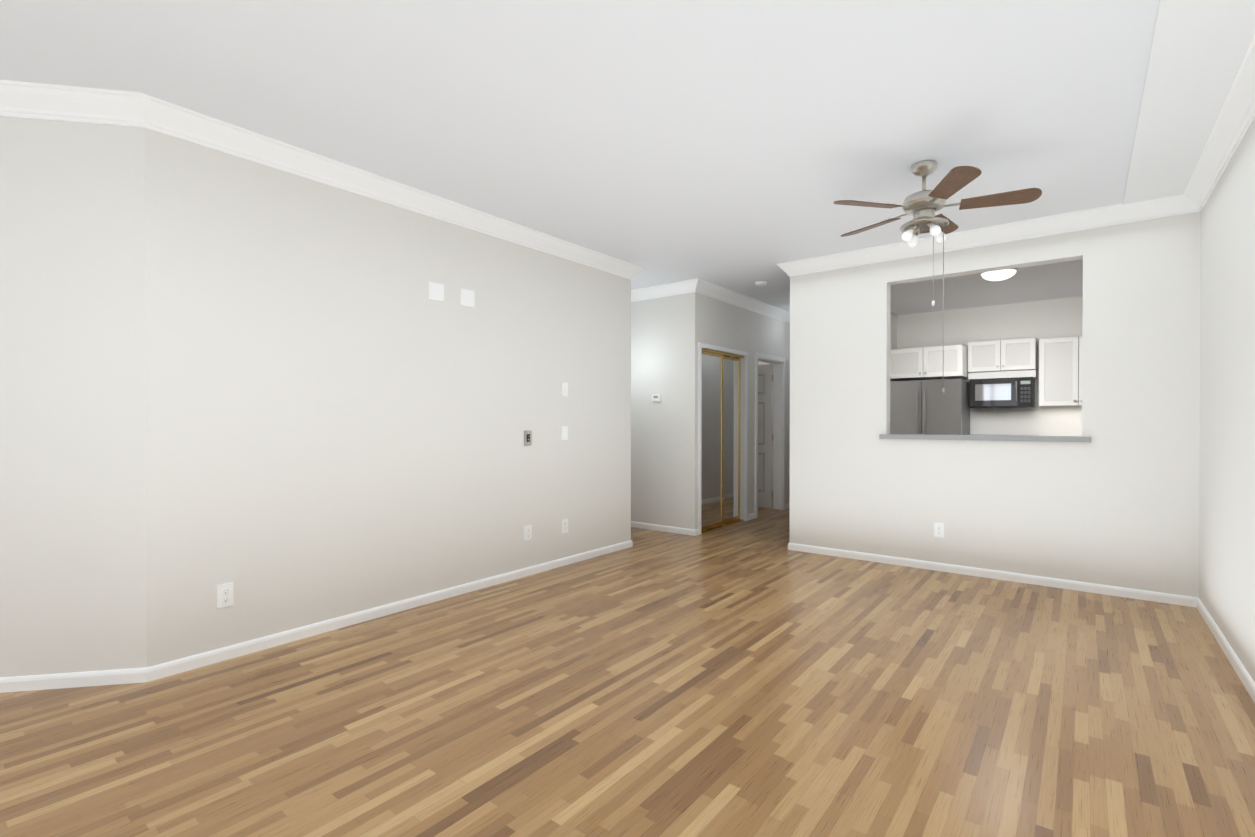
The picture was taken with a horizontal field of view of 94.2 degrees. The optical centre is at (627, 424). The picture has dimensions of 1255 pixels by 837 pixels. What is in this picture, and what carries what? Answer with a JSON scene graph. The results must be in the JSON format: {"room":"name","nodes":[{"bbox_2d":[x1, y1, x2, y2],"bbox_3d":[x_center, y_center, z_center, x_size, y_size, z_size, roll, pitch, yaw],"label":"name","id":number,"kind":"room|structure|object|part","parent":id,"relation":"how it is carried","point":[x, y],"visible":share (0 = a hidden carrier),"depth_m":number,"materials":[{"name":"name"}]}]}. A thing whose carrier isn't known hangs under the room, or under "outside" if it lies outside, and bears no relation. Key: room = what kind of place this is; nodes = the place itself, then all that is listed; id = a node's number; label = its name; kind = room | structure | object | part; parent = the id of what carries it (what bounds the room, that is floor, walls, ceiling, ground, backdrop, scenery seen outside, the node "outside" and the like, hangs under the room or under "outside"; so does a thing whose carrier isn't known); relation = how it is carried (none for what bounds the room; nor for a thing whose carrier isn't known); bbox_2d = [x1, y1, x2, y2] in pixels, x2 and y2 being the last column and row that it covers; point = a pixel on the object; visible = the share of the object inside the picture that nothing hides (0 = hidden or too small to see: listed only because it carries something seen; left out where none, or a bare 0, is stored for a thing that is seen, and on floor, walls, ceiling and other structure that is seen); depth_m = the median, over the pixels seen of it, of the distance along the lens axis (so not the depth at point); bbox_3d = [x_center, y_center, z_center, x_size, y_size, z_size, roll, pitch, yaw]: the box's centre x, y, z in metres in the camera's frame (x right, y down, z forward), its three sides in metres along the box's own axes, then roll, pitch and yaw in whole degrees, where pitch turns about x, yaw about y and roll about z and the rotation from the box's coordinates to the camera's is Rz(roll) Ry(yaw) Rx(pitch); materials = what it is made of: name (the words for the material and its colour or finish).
{"room":"empty living room","nodes":[
{"label":"empty living room","id":0,"kind":"room"},
{"bbox_2d":[0,116,146,676],"bbox_3d":[-3.142,-0.150,2.677,1.721,2.740,0.150,0,0,-11],"label":"wall","id":1,"kind":"structure","parent":0,"point":[73,555],"depth_m":2.71,"materials":[{"name":"paint"}]},
{"bbox_2d":[0,35,1254,322],"bbox_3d":[0.183,-1.467,3.618,5.400,0.118,12.000,0,0,38],"label":"crown molding","id":2,"kind":"structure","parent":1,"relation":"attached to","point":[20,99],"depth_m":3.55,"materials":[{"name":"white wood"}]},
{"bbox_2d":[0,503,1254,702],"bbox_3d":[0.183,1.181,3.635,5.400,0.066,12.000,0,0,38],"label":"baseboard","id":3,"kind":"structure","parent":1,"relation":"attached to","point":[132,675],"depth_m":3.73,"materials":[{"name":"white wood"}]},
{"bbox_2d":[145,128,630,666],"bbox_3d":[-1.672,-0.162,4.670,1.390,2.740,3.760,0,0,38],"label":"wall block","id":4,"kind":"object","parent":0,"point":[343,412],"visible":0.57,"depth_m":3.51,"materials":[{"name":"paint"}]},
{"bbox_2d":[216,582,233,608],"bbox_3d":[-2.081,0.884,3.014,0.012,0.118,0.074,0,0,38],"label":"electrical outlet","id":5,"kind":"object","parent":4,"relation":"attached to","point":[224,595],"visible":1,"depth_m":3.01,"materials":[{"name":"white plastic"}]},
{"bbox_2d":[428,282,443,301],"bbox_3d":[-1.310,-0.911,3.993,0.009,0.118,0.118,0,0,38],"label":"blank wall plate","id":6,"kind":"object","parent":4,"relation":"attached to","point":[435,291],"visible":1,"depth_m":3.99,"materials":[{"name":"white plastic"}]},
{"bbox_2d":[460,288,474,306],"bbox_3d":[-1.152,-0.912,4.195,0.009,0.118,0.118,0,0,38],"label":"switch plate","id":7,"kind":"object","parent":4,"relation":"attached to","point":[467,297],"visible":1,"depth_m":4.19,"materials":[{"name":"white plastic"}]},
{"bbox_2d":[524,431,531,445],"bbox_3d":[-0.791,0.107,4.653,0.022,0.118,0.074,0,0,38],"label":"outlet plate","id":8,"kind":"object","parent":4,"relation":"attached to","point":[527,437],"visible":1,"depth_m":4.65,"materials":[{"name":"white plastic"}]},
{"bbox_2d":[524,525,531,540],"bbox_3d":[-0.795,0.865,4.661,0.012,0.118,0.074,0,0,38],"label":"electrical outlet","id":9,"kind":"object","parent":4,"relation":"attached to","point":[527,532],"visible":1,"depth_m":4.66,"materials":[{"name":"white plastic"}]},
{"bbox_2d":[561,519,567,533],"bbox_3d":[-0.536,0.869,4.992,0.012,0.118,0.074,0,0,38],"label":"electrical outlet","id":10,"kind":"object","parent":4,"relation":"attached to","point":[564,525],"visible":1,"depth_m":4.98,"materials":[{"name":"white plastic"}]},
{"bbox_2d":[561,426,567,439],"bbox_3d":[-0.535,0.072,4.987,0.014,0.118,0.074,0,0,38],"label":"switch plate","id":11,"kind":"object","parent":4,"relation":"attached to","point":[564,432],"visible":1,"depth_m":4.97,"materials":[{"name":"white plastic"}]},
{"bbox_2d":[561,382,567,396],"bbox_3d":[-0.532,-0.300,4.982,0.020,0.118,0.074,0,0,38],"label":"switch plate","id":12,"kind":"object","parent":4,"relation":"attached to","point":[564,389],"visible":1,"depth_m":4.98,"materials":[{"name":"white plastic"}]},
{"bbox_2d":[0,0,1254,314],"bbox_3d":[-0.127,-1.573,4.114,6.900,0.112,12.800,0,0,38],"label":"ceiling","id":13,"kind":"structure","parent":0,"point":[740,146],"depth_m":2.72,"materials":[{"name":"paint"}]},
{"bbox_2d":[755,281,767,285],"bbox_3d":[1.449,-1.524,6.309,0.132,0.037,0.132,0,0,38],"label":"smoke detector","id":14,"kind":"object","parent":13,"relation":"attached to","point":[760,283],"visible":1,"depth_m":6.27,"materials":[{"name":"white plastic"}]},
{"bbox_2d":[834,160,1041,393],"bbox_3d":[1.771,-0.852,3.445,1.099,1.344,1.072,0,0,38],"label":"fan","id":15,"kind":"object","parent":13,"relation":"hanging from","point":[923,206],"visible":1,"depth_m":3.34,"materials":[{"name":"brown wood"}]},
{"bbox_3d":[1.417,-1.262,3.349,0.490,0.037,0.138,0,0,-12],"label":"blade","id":16,"kind":"part","parent":15,"relation":"part of","materials":[{"name":"brown wood"}]},
{"bbox_3d":[1.573,-1.264,3.704,0.138,0.037,0.490,0,0,-30],"label":"blade","id":17,"kind":"part","parent":15,"relation":"part of","materials":[{"name":"brown wood"}]},
{"bbox_3d":[1.829,-0.684,3.431,0.071,1.010,0.038,0,0,38],"label":"pull chain","id":18,"kind":"part","parent":15,"relation":"part of","materials":[{"name":"silver metal"}]},
{"bbox_3d":[1.959,-1.264,3.665,0.138,0.037,0.490,0,0,42],"label":"blade","id":19,"kind":"part","parent":15,"relation":"part of","materials":[{"name":"brown wood"}]},
{"bbox_3d":[1.707,-1.260,3.090,0.138,0.037,0.490,0,0,6],"label":"blade","id":20,"kind":"part","parent":15,"relation":"part of","materials":[{"name":"brown wood"}]},
{"bbox_3d":[2.042,-1.262,3.286,0.490,0.037,0.138,0,0,24],"label":"blade","id":21,"kind":"part","parent":15,"relation":"part of","materials":[{"name":"brown wood"}]},
{"bbox_2d":[980,268,1016,280],"bbox_3d":[3.724,-1.493,5.847,0.316,0.092,0.316,0,0,38],"label":"kitchen light","id":22,"kind":"object","parent":13,"relation":"attached to","point":[999,275],"visible":0.79,"depth_m":5.77,"materials":[{"name":"white glass"}]},
{"bbox_2d":[0,507,1254,836],"bbox_3d":[-0.127,1.261,4.131,6.900,0.100,12.800,0,0,38],"label":"floor","id":23,"kind":"structure","parent":0,"point":[754,677],"depth_m":2.41,"materials":[{"name":"brown wood"}]},
{"bbox_2d":[890,379,969,434],"bbox_3d":[3.959,0.309,7.706,0.891,1.758,0.786,0,0,38],"label":"fridge","id":24,"kind":"object","parent":23,"relation":"on","point":[922,407],"visible":0.23,"depth_m":7.40,"materials":[{"name":"silver metal"}]},
{"bbox_2d":[971,434,1038,435],"bbox_3d":[4.635,0.662,7.231,0.730,1.060,0.706,0,0,38],"label":"range","id":25,"kind":"object","parent":23,"relation":"on","point":[1011,435],"visible":0.06,"depth_m":7.36,"materials":[{"name":"silver metal"}]},
{"bbox_2d":[699,294,789,520],"bbox_3d":[1.847,-0.182,7.802,0.120,2.740,3.630,0,0,38],"label":"wall","id":26,"kind":"structure","parent":0,"point":[727,325],"depth_m":7.29,"materials":[{"name":"paint"}]},
{"bbox_2d":[701,348,743,532],"bbox_3d":[1.078,0.174,6.819,0.080,2.038,1.066,0,0,38],"label":"track","id":27,"kind":"object","parent":26,"relation":"attached to","point":[734,356],"visible":0.43,"depth_m":6.86,"materials":[{"name":"gold metal"}]},
{"bbox_2d":[701,351,722,530],"bbox_3d":[0.939,0.182,6.610,0.024,1.992,0.561,0,0,38],"label":"mirrored closet door","id":28,"kind":"structure","parent":27,"relation":"attached to","point":[712,453],"depth_m":6.64,"materials":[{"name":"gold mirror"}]},
{"bbox_2d":[723,356,739,523],"bbox_3d":[1.220,0.179,7.026,0.024,1.992,0.561,0,0,38],"label":"mirrored closet door","id":29,"kind":"structure","parent":27,"relation":"attached to","point":[731,438],"depth_m":7.07,"materials":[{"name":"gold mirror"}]},
{"bbox_2d":[698,342,747,534],"bbox_3d":[1.131,0.150,6.777,0.016,2.090,1.170,0,0,38],"label":"trim","id":30,"kind":"structure","parent":26,"relation":"attached to","point":[717,348],"depth_m":6.37,"materials":[{"name":"white wood"}]},
{"bbox_2d":[758,364,773,508],"bbox_3d":[1.758,0.163,8.464,0.151,2.030,0.799,0,0,-44],"label":"bedroom door","id":31,"kind":"structure","parent":26,"relation":"in","point":[765,433],"depth_m":8.24,"materials":[{"name":"white wood"}]},
{"bbox_2d":[755,352,785,517],"bbox_3d":[1.859,0.131,7.820,0.152,2.115,0.940,0,0,38],"label":"door frame","id":32,"kind":"structure","parent":26,"relation":"attached to","point":[778,414],"depth_m":8.11,"materials":[{"name":"white wood"}]},
{"bbox_2d":[758,361,773,382],"bbox_3d":[2.330,-0.193,9.646,3.770,2.740,0.130,0,0,38],"label":"wall","id":33,"kind":"structure","parent":0,"point":[761,363],"depth_m":9.61,"materials":[{"name":"paint"}]},
{"bbox_2d":[890,312,896,380],"bbox_3d":[2.787,-0.177,7.064,0.130,2.740,3.565,0,0,38],"label":"wall","id":34,"kind":"structure","parent":0,"point":[893,340],"depth_m":8.14,"materials":[{"name":"paint"}]},
{"bbox_2d":[631,211,1200,596],"bbox_3d":[1.701,-0.168,5.569,5.400,2.740,0.130,0,0,38],"label":"wall","id":35,"kind":"structure","parent":0,"point":[1114,501],"depth_m":4.58,"materials":[{"name":"paint"}]},
{"bbox_2d":[652,394,660,401],"bbox_3d":[0.323,-0.300,6.570,0.110,0.080,0.027,0,0,38],"label":"thermostat","id":36,"kind":"object","parent":35,"relation":"attached to","point":[656,397],"visible":1,"depth_m":6.55,"materials":[{"name":"white plastic"}]},
{"bbox_2d":[934,522,943,537],"bbox_3d":[2.570,0.871,4.806,0.074,0.118,0.012,0,0,38],"label":"outlet","id":37,"kind":"object","parent":35,"relation":"attached to","point":[938,529],"visible":1,"depth_m":4.80,"materials":[{"name":"white plastic"}]},
{"bbox_2d":[879,434,1090,441],"bbox_3d":[2.817,0.106,4.701,1.440,0.038,0.205,0,0,38],"label":"sill","id":38,"kind":"structure","parent":35,"relation":"on","point":[996,438],"depth_m":4.58,"materials":[{"name":"grey stone"}]},
{"bbox_2d":[897,296,1082,435],"bbox_3d":[4.950,-0.180,7.535,2.700,2.740,0.160,0,0,38],"label":"wall","id":39,"kind":"structure","parent":0,"point":[1052,318],"depth_m":7.47,"materials":[{"name":"paint"}]},
{"bbox_2d":[890,345,967,380],"bbox_3d":[3.994,-0.804,7.742,0.893,0.389,0.674,0,0,38],"label":"upper cabinet","id":40,"kind":"object","parent":39,"relation":"attached to","point":[920,363],"visible":0.94,"depth_m":7.48,"materials":[{"name":"white wood"}]},
{"bbox_2d":[968,370,1036,379],"bbox_3d":[4.760,-0.624,7.402,0.717,0.087,0.270,0,0,38],"label":"range hood","id":41,"kind":"object","parent":39,"relation":"attached to","point":[1004,374],"visible":0.86,"depth_m":7.28,"materials":[{"name":"white metal"}]},
{"bbox_2d":[970,377,1034,407],"bbox_3d":[4.718,-0.394,7.342,0.662,0.365,0.418,0,0,38],"label":"microwave","id":42,"kind":"object","parent":41,"relation":"attached to","point":[1016,392],"visible":1,"depth_m":7.19,"materials":[{"name":"black"}]},
{"bbox_2d":[968,337,1036,372],"bbox_3d":[4.734,-0.864,7.367,0.717,0.384,0.354,0,0,38],"label":"upper cabinet","id":43,"kind":"object","parent":39,"relation":"attached to","point":[1004,355],"visible":1,"depth_m":7.23,"materials":[{"name":"white wood"}]},
{"bbox_2d":[1039,336,1081,406],"bbox_3d":[5.340,-0.626,6.895,0.760,0.809,0.354,0,0,38],"label":"upper cabinet","id":44,"kind":"object","parent":39,"relation":"attached to","point":[1060,371],"visible":0.54,"depth_m":6.89,"materials":[{"name":"white wood"}]},
{"bbox_2d":[1199,117,1254,681],"bbox_3d":[2.478,-0.146,2.056,0.150,2.740,12.650,0,0,38],"label":"wall","id":45,"kind":"structure","parent":0,"point":[1227,487],"depth_m":3.07,"materials":[{"name":"paint"}]}
]}

